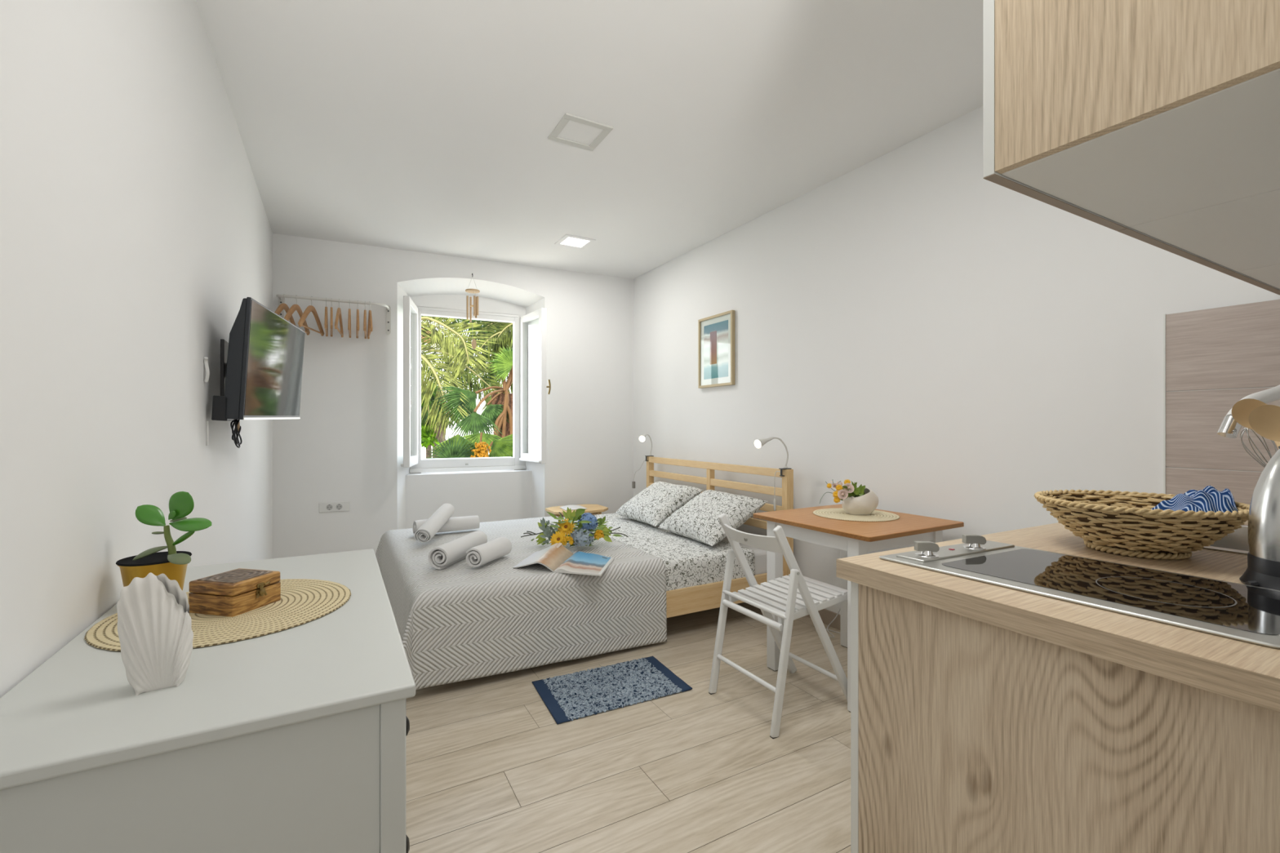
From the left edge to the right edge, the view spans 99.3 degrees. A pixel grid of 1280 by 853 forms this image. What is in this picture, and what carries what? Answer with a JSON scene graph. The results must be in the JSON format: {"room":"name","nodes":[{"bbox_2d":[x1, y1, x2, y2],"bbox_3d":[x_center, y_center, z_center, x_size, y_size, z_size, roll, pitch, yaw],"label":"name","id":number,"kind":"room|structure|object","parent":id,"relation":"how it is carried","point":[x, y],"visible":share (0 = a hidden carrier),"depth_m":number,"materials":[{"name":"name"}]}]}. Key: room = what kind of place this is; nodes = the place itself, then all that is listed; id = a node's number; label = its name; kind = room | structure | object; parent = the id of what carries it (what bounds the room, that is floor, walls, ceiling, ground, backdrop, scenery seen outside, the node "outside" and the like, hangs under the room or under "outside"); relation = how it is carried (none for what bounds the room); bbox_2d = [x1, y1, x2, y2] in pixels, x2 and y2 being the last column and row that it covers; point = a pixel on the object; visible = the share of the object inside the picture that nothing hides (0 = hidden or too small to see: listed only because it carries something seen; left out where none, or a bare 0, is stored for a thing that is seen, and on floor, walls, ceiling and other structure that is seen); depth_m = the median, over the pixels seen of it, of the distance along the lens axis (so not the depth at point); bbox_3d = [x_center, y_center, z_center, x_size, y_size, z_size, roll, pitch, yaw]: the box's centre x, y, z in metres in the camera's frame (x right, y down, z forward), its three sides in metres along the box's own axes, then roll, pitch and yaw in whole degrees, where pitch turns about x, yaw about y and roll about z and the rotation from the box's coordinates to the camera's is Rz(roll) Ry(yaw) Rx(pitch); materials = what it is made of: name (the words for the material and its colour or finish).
{"room":"studio apartment","nodes":[
{"label":"studio apartment","id":0,"kind":"room"},
{"bbox_2d":[0,0,272,697],"bbox_3d":[-1.242,-0.126,1.254,0.120,2.632,6.600,0,0,-29],"label":"wall","id":1,"kind":"structure","parent":0,"point":[135,231],"depth_m":1.15,"materials":[{"name":"white paint"}]},
{"bbox_2d":[204,297,305,448],"bbox_3d":[-1.680,-0.204,2.359,0.225,0.573,0.880,0,0,-20],"label":"television","id":2,"kind":"object","parent":1,"relation":"attached to","point":[261,362],"visible":1,"depth_m":2.16,"materials":[{"name":"grey plastic"}]},
{"bbox_2d":[272,233,633,558],"bbox_3d":[-1.493,-0.126,4.881,3.159,2.632,0.420,0,0,-25],"label":"wall","id":3,"kind":"structure","parent":0,"point":[346,442],"depth_m":4.50,"materials":[{"name":"white paint"}]},
{"bbox_2d":[276,293,391,333],"bbox_3d":[-2.311,-0.860,4.132,0.764,0.230,0.241,0,0,-25],"label":"rail","id":4,"kind":"object","parent":3,"relation":"attached to","point":[281,300],"visible":0.96,"depth_m":4.08,"materials":[{"name":"white metal"}]},
{"bbox_2d":[274,293,295,325],"bbox_3d":[-2.547,-0.821,3.900,0.016,0.258,0.430,0,0,-11],"label":"hanger","id":5,"kind":"object","parent":4,"relation":"hanging from","point":[282,306],"visible":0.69,"depth_m":3.88,"materials":[{"name":"brown wood"}]},
{"bbox_2d":[284,294,310,335],"bbox_3d":[-2.480,-0.821,3.931,0.016,0.258,0.430,0,0,-10],"label":"hanger","id":6,"kind":"object","parent":4,"relation":"hanging from","point":[295,307],"visible":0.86,"depth_m":3.92,"materials":[{"name":"brown wood"}]},
{"bbox_2d":[297,296,324,336],"bbox_3d":[-2.395,-0.821,3.971,0.015,0.258,0.430,0,0,-10],"label":"hanger","id":7,"kind":"object","parent":4,"relation":"hanging from","point":[309,308],"visible":1,"depth_m":3.96,"materials":[{"name":"brown wood"}]},
{"bbox_2d":[324,297,328,336],"bbox_3d":[-2.312,-0.821,4.010,0.016,0.258,0.430,0,0,-29],"label":"hanger","id":8,"kind":"object","parent":4,"relation":"hanging from","point":[326,323],"visible":1,"depth_m":3.92,"materials":[{"name":"brown wood"}]},
{"bbox_2d":[330,297,333,336],"bbox_3d":[-2.281,-0.821,4.025,0.015,0.258,0.430,0,0,-30],"label":"hanger","id":9,"kind":"object","parent":4,"relation":"hanging from","point":[331,308],"visible":1,"depth_m":3.93,"materials":[{"name":"brown wood"}]},
{"bbox_2d":[334,298,343,337],"bbox_3d":[-2.236,-0.821,4.046,0.016,0.258,0.430,0,0,-23],"label":"hanger","id":10,"kind":"object","parent":4,"relation":"hanging from","point":[339,316],"visible":1,"depth_m":4.03,"materials":[{"name":"brown wood"}]},
{"bbox_2d":[347,299,351,337],"bbox_3d":[-2.174,-0.821,4.075,0.016,0.258,0.430,0,0,-27],"label":"hanger","id":11,"kind":"object","parent":4,"relation":"hanging from","point":[349,308],"visible":1,"depth_m":4.01,"materials":[{"name":"brown wood"}]},
{"bbox_2d":[355,300,359,337],"bbox_3d":[-2.125,-0.821,4.098,0.015,0.258,0.430,0,0,-28],"label":"hanger","id":12,"kind":"object","parent":4,"relation":"hanging from","point":[357,309],"visible":1,"depth_m":4.02,"materials":[{"name":"brown wood"}]},
{"bbox_2d":[363,301,366,338],"bbox_3d":[-2.080,-0.821,4.119,0.015,0.258,0.430,0,0,-26],"label":"hanger","id":13,"kind":"object","parent":4,"relation":"hanging from","point":[365,310],"visible":1,"depth_m":4.05,"materials":[{"name":"brown wood"}]},
{"bbox_2d":[367,301,373,338],"bbox_3d":[-2.051,-0.821,4.133,0.016,0.258,0.430,0,0,-29],"label":"hanger","id":14,"kind":"object","parent":4,"relation":"hanging from","point":[370,327],"visible":1,"depth_m":4.08,"materials":[{"name":"brown wood"}]},
{"bbox_2d":[319,501,349,512],"bbox_3d":[-2.373,0.624,4.228,0.199,0.075,0.014,0,0,-25],"label":"wall socket","id":15,"kind":"object","parent":3,"relation":"attached to","point":[331,506],"visible":1,"depth_m":4.22,"materials":[{"name":"white plastic"}]},
{"bbox_2d":[465,273,479,349],"bbox_3d":[-1.429,-0.986,4.646,0.120,0.652,0.120,0,0,-29],"label":"wind chime","id":16,"kind":"object","parent":3,"relation":"hanging from","point":[475,305],"visible":1,"depth_m":4.64,"materials":[{"name":"beige wood"}]},
{"bbox_2d":[400,295,551,473],"bbox_3d":[-1.456,-0.323,4.829,1.217,1.465,0.650,0,0,-23],"label":"window","id":17,"kind":"structure","parent":3,"relation":"in","point":[412,313],"depth_m":4.80,"materials":[{"name":"white wood"}]},
{"bbox_2d":[195,0,982,279],"bbox_3d":[-0.023,-1.492,2.221,3.152,0.100,7.100,0,0,-29],"label":"ceiling","id":18,"kind":"structure","parent":0,"point":[420,126],"depth_m":2.44,"materials":[{"name":"white paint"}]},
{"bbox_2d":[554,234,595,248],"bbox_3d":[-0.507,-1.439,4.242,0.245,0.010,0.245,0,0,-29],"label":"recessed light","id":19,"kind":"object","parent":18,"relation":"in","point":[567,240],"visible":1,"depth_m":4.23,"materials":[{"name":"white plastic"}]},
{"bbox_2d":[561,236,588,247],"bbox_3d":[-0.507,-1.442,4.242,0.176,0.005,0.176,0,0,-29],"label":"diffuser","id":20,"kind":"object","parent":19,"relation":"attached to","point":[572,242],"depth_m":4.25,"materials":[{"name":"white plastic"}]},
{"bbox_2d":[547,112,613,151],"bbox_3d":[-0.293,-1.439,2.667,0.245,0.010,0.245,0,0,-29],"label":"recessed light","id":21,"kind":"object","parent":18,"relation":"in","point":[572,130],"visible":1,"depth_m":2.66,"materials":[{"name":"grey"}]},
{"bbox_2d":[557,120,603,145],"bbox_3d":[-0.293,-1.442,2.667,0.176,0.005,0.176,0,0,-29],"label":"diffuser","id":22,"kind":"object","parent":21,"relation":"attached to","point":[576,132],"depth_m":2.67,"materials":[{"name":"white plastic"}]},
{"bbox_2d":[405,602,850,852],"bbox_3d":[0.033,1.171,2.122,3.152,0.002,7.162,0,0,-29],"label":"floor","id":23,"kind":"structure","parent":0,"point":[490,768],"depth_m":1.91,"materials":[{"name":"brown wood"}]},
{"bbox_2d":[0,548,415,852],"bbox_3d":[-0.789,0.772,1.111,0.522,0.795,1.010,0,0,-29],"label":"dresser","id":24,"kind":"object","parent":23,"relation":"on","point":[292,740],"visible":0.92,"depth_m":0.73,"materials":[{"name":"grey wood"}]},
{"bbox_2d":[116,572,193,695],"bbox_3d":[-0.700,0.293,0.788,0.084,0.164,0.048,0,0,-36],"label":"vase","id":25,"kind":"object","parent":24,"relation":"on","point":[155,633],"visible":1,"depth_m":0.77,"materials":[{"name":"white ceramic"}]},
{"bbox_2d":[84,578,351,651],"bbox_3d":[-0.832,0.373,1.113,0.426,0.004,0.426,0,0,-29],"label":"placemat","id":26,"kind":"object","parent":24,"relation":"on","point":[303,601],"visible":0.56,"depth_m":1.05,"materials":[{"name":"wicker"}]},
{"bbox_2d":[115,491,212,591],"bbox_3d":[-0.980,0.253,1.141,0.209,0.236,0.120,0,0,11],"label":"potted plant","id":27,"kind":"object","parent":26,"relation":"on","point":[173,563],"visible":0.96,"depth_m":1.14,"materials":[{"name":"green plant"}]},
{"bbox_2d":[188,568,280,617],"bbox_3d":[-0.830,0.339,1.123,0.120,0.063,0.108,0,0,14],"label":"wooden box","id":28,"kind":"object","parent":26,"relation":"on","point":[234,593],"visible":0.98,"depth_m":1.08,"materials":[{"name":"brown wood"}]},
{"bbox_2d":[545,504,608,516],"bbox_3d":[-0.549,0.943,4.774,0.500,0.455,0.370,0,0,-29],"label":"nightstand","id":29,"kind":"object","parent":23,"relation":"on","point":[595,509],"visible":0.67,"depth_m":4.72,"materials":[{"name":"brown wood"}]},
{"bbox_2d":[559,504,586,510],"bbox_3d":[-0.582,0.705,4.750,0.220,0.014,0.200,0,0,-29],"label":"paper sheet","id":30,"kind":"object","parent":29,"relation":"on","point":[572,507],"visible":0.91,"depth_m":4.75,"materials":[{"name":"white paper"}]},
{"bbox_2d":[532,656,692,724],"bbox_3d":[-0.129,1.163,2.447,0.628,0.018,0.389,0,0,-26],"label":"bath mat","id":31,"kind":"object","parent":23,"relation":"on","point":[568,697],"visible":1,"depth_m":2.42,"materials":[{"name":"blue fabric"}]},
{"bbox_2d":[646,456,793,617],"bbox_3d":[-0.417,0.718,3.600,2.165,0.905,1.737,0,0,-29],"label":"bed","id":32,"kind":"object","parent":23,"relation":"on","point":[688,600],"visible":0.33,"depth_m":3.40,"materials":[{"name":"brown wood"}]},
{"bbox_2d":[375,515,666,690],"bbox_3d":[-0.886,0.943,3.343,1.387,0.451,1.980,0,0,-29],"label":"quilt","id":33,"kind":"object","parent":32,"relation":"on","point":[460,621],"visible":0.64,"depth_m":2.64,"materials":[{"name":"grey fabric"}]},
{"bbox_2d":[413,503,454,542],"bbox_3d":[-1.294,0.605,3.448,0.102,0.185,0.415,0,0,2],"label":"rolled towel","id":34,"kind":"object","parent":33,"relation":"on","point":[434,523],"visible":1,"depth_m":3.36,"materials":[{"name":"white fabric"}]},
{"bbox_2d":[413,515,479,534],"bbox_3d":[-1.296,0.661,3.661,0.422,0.095,0.107,0,0,-32],"label":"rolled towel","id":35,"kind":"object","parent":33,"relation":"on","point":[467,522],"visible":0.67,"depth_m":3.65,"materials":[{"name":"white fabric"}]},
{"bbox_2d":[427,530,487,569],"bbox_3d":[-0.974,0.662,2.943,0.116,0.118,0.452,0,0,10],"label":"rolled towel","id":36,"kind":"object","parent":33,"relation":"on","point":[443,556],"visible":0.95,"depth_m":2.81,"materials":[{"name":"white fabric"}]},
{"bbox_2d":[466,537,511,567],"bbox_3d":[-0.793,0.662,2.883,0.101,0.100,0.312,0,0,16],"label":"rolled towel","id":37,"kind":"object","parent":33,"relation":"on","point":[477,556],"visible":1,"depth_m":2.80,"materials":[{"name":"white fabric"}]},
{"bbox_2d":[512,542,614,576],"bbox_3d":[-0.393,0.685,2.852,0.538,0.075,0.341,0,0,18],"label":"magazine","id":38,"kind":"object","parent":33,"relation":"on","point":[556,557],"visible":1,"depth_m":2.81,"materials":[{"name":"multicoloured paper"}]},
{"bbox_2d":[520,506,628,546],"bbox_3d":[-0.384,0.606,3.286,0.470,0.224,0.498,0,0,-44],"label":"bouquet","id":39,"kind":"object","parent":33,"relation":"on","point":[582,535],"visible":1,"depth_m":3.19,"materials":[{"name":"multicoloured plant"}]},
{"bbox_2d":[631,433,653,488],"bbox_3d":[0.039,0.319,4.853,0.162,0.513,0.475,0,0,-8],"label":"lamp","id":40,"kind":"object","parent":32,"relation":"attached to","point":[642,438],"visible":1,"depth_m":4.83,"materials":[{"name":"grey metal"}]},
{"bbox_2d":[631,481,635,488],"bbox_3d":[-0.058,0.543,5.064,0.024,0.063,0.027,0,0,-29],"label":"switch","id":41,"kind":"object","parent":40,"relation":"attached to","point":[633,482],"depth_m":5.05,"materials":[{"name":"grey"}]},
{"bbox_2d":[722,536,767,574],"bbox_3d":[-0.424,0.845,3.598,2.052,0.181,1.635,0,0,-29],"label":"mattress","id":42,"kind":"object","parent":32,"relation":"on","point":[760,555],"visible":0.02,"depth_m":3.32,"materials":[{"name":"white fabric"}]},
{"bbox_2d":[563,513,755,591],"bbox_3d":[-0.111,0.823,3.774,0.890,0.174,1.686,0,0,-29],"label":"sheet","id":43,"kind":"object","parent":42,"relation":"on","point":[689,562],"visible":0.44,"depth_m":3.22,"materials":[{"name":"white fabric"}]},
{"bbox_2d":[615,481,702,526],"bbox_3d":[0.133,0.584,4.199,0.418,0.277,0.640,0,0,-29],"label":"pillow","id":44,"kind":"object","parent":43,"relation":"on","point":[654,504],"visible":0.92,"depth_m":4.04,"materials":[{"name":"white fabric"}]},
{"bbox_2d":[657,489,767,546],"bbox_3d":[0.463,0.590,3.610,0.447,0.288,0.672,0,0,-29],"label":"pillow","id":45,"kind":"object","parent":43,"relation":"on","point":[698,520],"visible":0.94,"depth_m":3.46,"materials":[{"name":"white fabric"}]},
{"bbox_2d":[754,436,791,511],"bbox_3d":[0.806,0.296,3.344,0.273,0.468,0.086,0,0,-33],"label":"lamp","id":46,"kind":"object","parent":32,"relation":"attached to","point":[758,443],"visible":1,"depth_m":3.35,"materials":[{"name":"grey metal"}]},
{"bbox_2d":[773,498,776,511],"bbox_3d":[0.845,0.490,3.411,0.017,0.080,0.017,0,0,-29],"label":"switch","id":47,"kind":"object","parent":46,"relation":"attached to","point":[775,501],"depth_m":3.40,"materials":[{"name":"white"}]},
{"bbox_2d":[708,513,847,738],"bbox_3d":[0.613,0.779,2.331,0.493,0.795,0.414,0,0,-29],"label":"folding chair","id":48,"kind":"object","parent":23,"relation":"on","point":[798,596],"visible":0.94,"depth_m":2.25,"materials":[{"name":"white paint"}]},
{"bbox_2d":[815,608,839,638],"bbox_3d":[1.206,0.858,2.852,0.176,0.620,1.001,0,0,-29],"label":"power cord","id":49,"kind":"object","parent":23,"relation":"on","point":[827,629],"visible":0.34,"depth_m":3.10,"materials":[{"name":"white plastic"}]},
{"bbox_2d":[753,503,964,711],"bbox_3d":[1.008,0.800,2.571,0.668,0.740,0.682,0,0,-29],"label":"dining table","id":50,"kind":"object","parent":23,"relation":"on","point":[852,539],"visible":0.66,"depth_m":2.41,"materials":[{"name":"brown wood"}]},
{"bbox_2d":[813,507,899,521],"bbox_3d":[1.046,0.428,2.647,0.392,0.004,0.392,0,0,-29],"label":"placemat","id":51,"kind":"object","parent":50,"relation":"on","point":[838,513],"visible":0.76,"depth_m":2.58,"materials":[{"name":"wicker"}]},
{"bbox_2d":[819,479,878,515],"bbox_3d":[1.026,0.341,2.639,0.252,0.175,0.172,0,0,-29],"label":"flower bowl","id":52,"kind":"object","parent":51,"relation":"on","point":[860,500],"visible":1,"depth_m":2.60,"materials":[{"name":"beige ceramic"}]},
{"bbox_2d":[850,581,1279,852],"bbox_3d":[0.852,0.747,1.049,0.588,0.846,0.666,0,0,-29],"label":"base cabinet","id":53,"kind":"object","parent":23,"relation":"on","point":[968,735],"visible":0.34,"depth_m":0.86,"materials":[{"name":"brown wood"}]},
{"bbox_2d":[835,520,1279,713],"bbox_3d":[1.269,0.304,1.272,1.597,0.039,0.649,0,0,-29],"label":"countertop","id":54,"kind":"structure","parent":53,"relation":"on","point":[1244,672],"depth_m":0.84,"materials":[{"name":"brown wood"}]},
{"bbox_2d":[879,533,1279,648],"bbox_3d":[0.820,0.265,1.019,0.389,0.040,0.569,0,0,-29],"label":"cooktop","id":55,"kind":"object","parent":54,"relation":"in","point":[1249,614],"visible":1,"depth_m":0.95,"materials":[{"name":"black glass"}]},
{"bbox_2d":[1034,489,1249,559],"bbox_3d":[1.133,0.225,1.245,0.375,0.120,0.376,0,0,12],"label":"basket","id":56,"kind":"object","parent":54,"relation":"on","point":[1124,523],"visible":0.94,"depth_m":1.16,"materials":[{"name":"brown wicker"}]},
{"bbox_2d":[1151,485,1238,513],"bbox_3d":[1.235,0.170,1.207,0.136,0.078,0.122,0,0,-6],"label":"striped cloth","id":57,"kind":"object","parent":56,"relation":"in","point":[1208,499],"visible":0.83,"depth_m":1.19,"materials":[{"name":"blue fabric"}]},
{"bbox_2d":[1203,524,1248,555],"bbox_3d":[1.560,0.353,1.345,0.509,0.144,0.399,0,0,-29],"label":"sink","id":58,"kind":"object","parent":54,"relation":"in","point":[1237,542],"visible":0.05,"depth_m":1.54,"materials":[{"name":"silver metal"}]},
{"bbox_2d":[1210,526,1248,551],"bbox_3d":[1.560,0.354,1.345,0.445,0.142,0.335,0,0,-29],"label":"basin","id":59,"kind":"object","parent":58,"relation":"in","point":[1237,540],"depth_m":1.55,"materials":[{"name":"silver metal"}]},
{"bbox_2d":[1217,384,1279,438],"bbox_3d":[1.550,0.071,1.215,0.359,0.428,0.224,0,0,-13],"label":"tap","id":60,"kind":"object","parent":54,"relation":"on","point":[1229,427],"visible":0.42,"depth_m":1.27,"materials":[{"name":"silver metal"}]},
{"bbox_2d":[1239,445,1279,591],"bbox_3d":[1.177,0.148,0.931,0.167,0.274,0.202,0,0,-29],"label":"kettle","id":61,"kind":"object","parent":54,"relation":"on","point":[1263,570],"visible":0.99,"depth_m":0.95,"materials":[{"name":"silver metal"}]},
{"bbox_3d":[1.354,0.220,1.072,0.090,0.130,0.090,0,0,-29],"label":"jar","id":62,"kind":"object","parent":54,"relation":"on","visible":0},
{"bbox_2d":[1231,398,1279,448],"bbox_3d":[1.355,0.102,1.145,0.070,0.328,0.160,0,0,-2],"label":"wooden spoon","id":63,"kind":"object","parent":62,"relation":"in","point":[1242,410],"visible":0.56,"depth_m":1.21,"materials":[{"name":"brown wood"}]},
{"bbox_2d":[1240,427,1276,466],"bbox_3d":[1.376,0.132,1.180,0.081,0.267,0.189,0,0,31],"label":"whisk","id":64,"kind":"object","parent":62,"relation":"in","point":[1245,428],"visible":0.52,"depth_m":1.24,"materials":[{"name":"silver metal"}]},
{"bbox_2d":[1248,404,1279,441],"bbox_3d":[1.334,0.110,1.105,0.048,0.311,0.128,0,0,-36],"label":"wooden spoon","id":65,"kind":"object","parent":62,"relation":"in","point":[1264,420],"visible":1,"depth_m":1.14,"materials":[{"name":"brown wood"}]},
{"bbox_2d":[633,106,1279,614],"bbox_3d":[1.058,-0.126,3.436,0.120,2.632,5.035,0,0,-29],"label":"wall","id":66,"kind":"structure","parent":0,"point":[919,330],"depth_m":2.71,"materials":[{"name":"white paint"}]},
{"bbox_2d":[697,310,734,388],"bbox_3d":[0.577,-0.576,4.141,0.029,0.543,0.423,0,0,-29],"label":"picture frame","id":67,"kind":"object","parent":66,"relation":"attached to","point":[716,333],"visible":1,"depth_m":4.13,"materials":[{"name":"beige wood"}]},
{"bbox_2d":[703,320,728,379],"bbox_3d":[0.577,-0.578,4.141,0.001,0.418,0.303,0,0,-29],"label":"print","id":68,"kind":"object","parent":67,"relation":"attached to","point":[716,331],"depth_m":4.13},
{"bbox_2d":[805,608,839,630],"bbox_3d":[1.020,1.127,3.368,0.012,0.085,4.555,0,0,-29],"label":"baseboard","id":69,"kind":"structure","parent":66,"relation":"attached to","point":[827,616],"depth_m":3.19,"materials":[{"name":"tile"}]},
{"bbox_2d":[1163,299,1279,504],"bbox_3d":[1.984,-0.054,1.644,0.012,0.677,0.604,0,0,-29],"label":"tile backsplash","id":70,"kind":"structure","parent":66,"relation":"attached to","point":[1215,358],"depth_m":1.79,"materials":[{"name":"laminate"}]},
{"bbox_3d":[1.279,-0.136,-0.107,2.952,2.612,1.765,0,0,-29],"label":"wall","id":71,"kind":"structure","parent":0,"visible":0},
{"bbox_2d":[982,0,1279,231],"bbox_3d":[0.840,-0.764,0.848,0.481,0.732,0.326,0,0,-29],"label":"upper cabinet","id":72,"kind":"object","parent":71,"relation":"attached to","point":[1116,115],"visible":1,"depth_m":0.77,"materials":[{"name":"brown wood"}]},
{"bbox_2d":[1117,188,1279,274],"bbox_3d":[1.330,-0.764,1.122,0.641,0.732,0.326,0,0,-29],"label":"range hood","id":73,"kind":"object","parent":71,"relation":"attached to","point":[1243,233],"visible":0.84,"depth_m":1.12,"materials":[{"name":"white metal"}]},
{"bbox_2d":[1227,263,1279,295],"bbox_3d":[1.831,-0.764,1.402,0.505,0.732,0.326,0,0,-29],"label":"upper cabinet","id":74,"kind":"object","parent":71,"relation":"attached to","point":[1267,277],"visible":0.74,"depth_m":1.45,"materials":[{"name":"white"}]},
{"label":"outside","id":75,"kind":"structure","parent":0,"visible":0},
{"bbox_3d":[-13.822,4.420,29.850,85.000,0.100,54.400,0,0,-29],"label":"ground","id":76,"kind":"structure","parent":75,"visible":0},
{"bbox_2d":[421,382,440,458],"bbox_3d":[-3.720,1.780,9.565,0.620,5.182,1.169,0,0,-23],"label":"shrub","id":77,"kind":"object","parent":76,"relation":"on","point":[427,442],"visible":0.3,"depth_m":9.16,"materials":[{"name":"green plant"}]},
{"bbox_2d":[421,391,455,457],"bbox_3d":[-3.496,1.821,9.260,0.893,5.097,0.488,0,0,-29],"label":"shrub","id":78,"kind":"object","parent":76,"relation":"on","point":[437,437],"visible":0.06,"depth_m":9.31,"materials":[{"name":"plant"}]},
{"bbox_2d":[421,327,511,458],"bbox_3d":[-7.735,0.102,23.114,6.770,8.536,6.700,0,0,-29],"label":"building","id":79,"kind":"structure","parent":76,"relation":"on","point":[423,450],"depth_m":21.08,"materials":[{"name":"white"}]},
{"bbox_2d":[421,315,512,441],"bbox_3d":[-2.895,0.953,8.562,1.796,6.834,2.405,0,0,-43],"label":"date palm","id":80,"kind":"object","parent":76,"relation":"on","point":[455,354],"visible":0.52,"depth_m":7.90,"materials":[{"name":"green plant"}]},
{"bbox_2d":[425,431,512,458],"bbox_3d":[-2.098,2.212,6.875,1.268,4.316,0.743,0,0,-36],"label":"shrub","id":81,"kind":"object","parent":76,"relation":"on","point":[476,445],"visible":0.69,"depth_m":6.65,"materials":[{"name":"green plant"}]},
{"bbox_2d":[429,319,512,413],"bbox_3d":[-2.911,0.749,10.877,2.347,7.242,2.116,0,0,-29],"label":"date palm","id":82,"kind":"object","parent":76,"relation":"on","point":[504,331],"visible":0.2,"depth_m":10.24,"materials":[{"name":"green plant"}]},
{"bbox_2d":[432,345,512,452],"bbox_3d":[-2.116,1.608,7.742,1.415,5.525,0.774,0,0,-41],"label":"fan palm","id":83,"kind":"object","parent":76,"relation":"on","point":[499,414],"visible":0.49,"depth_m":7.71,"materials":[{"name":"green plant"}]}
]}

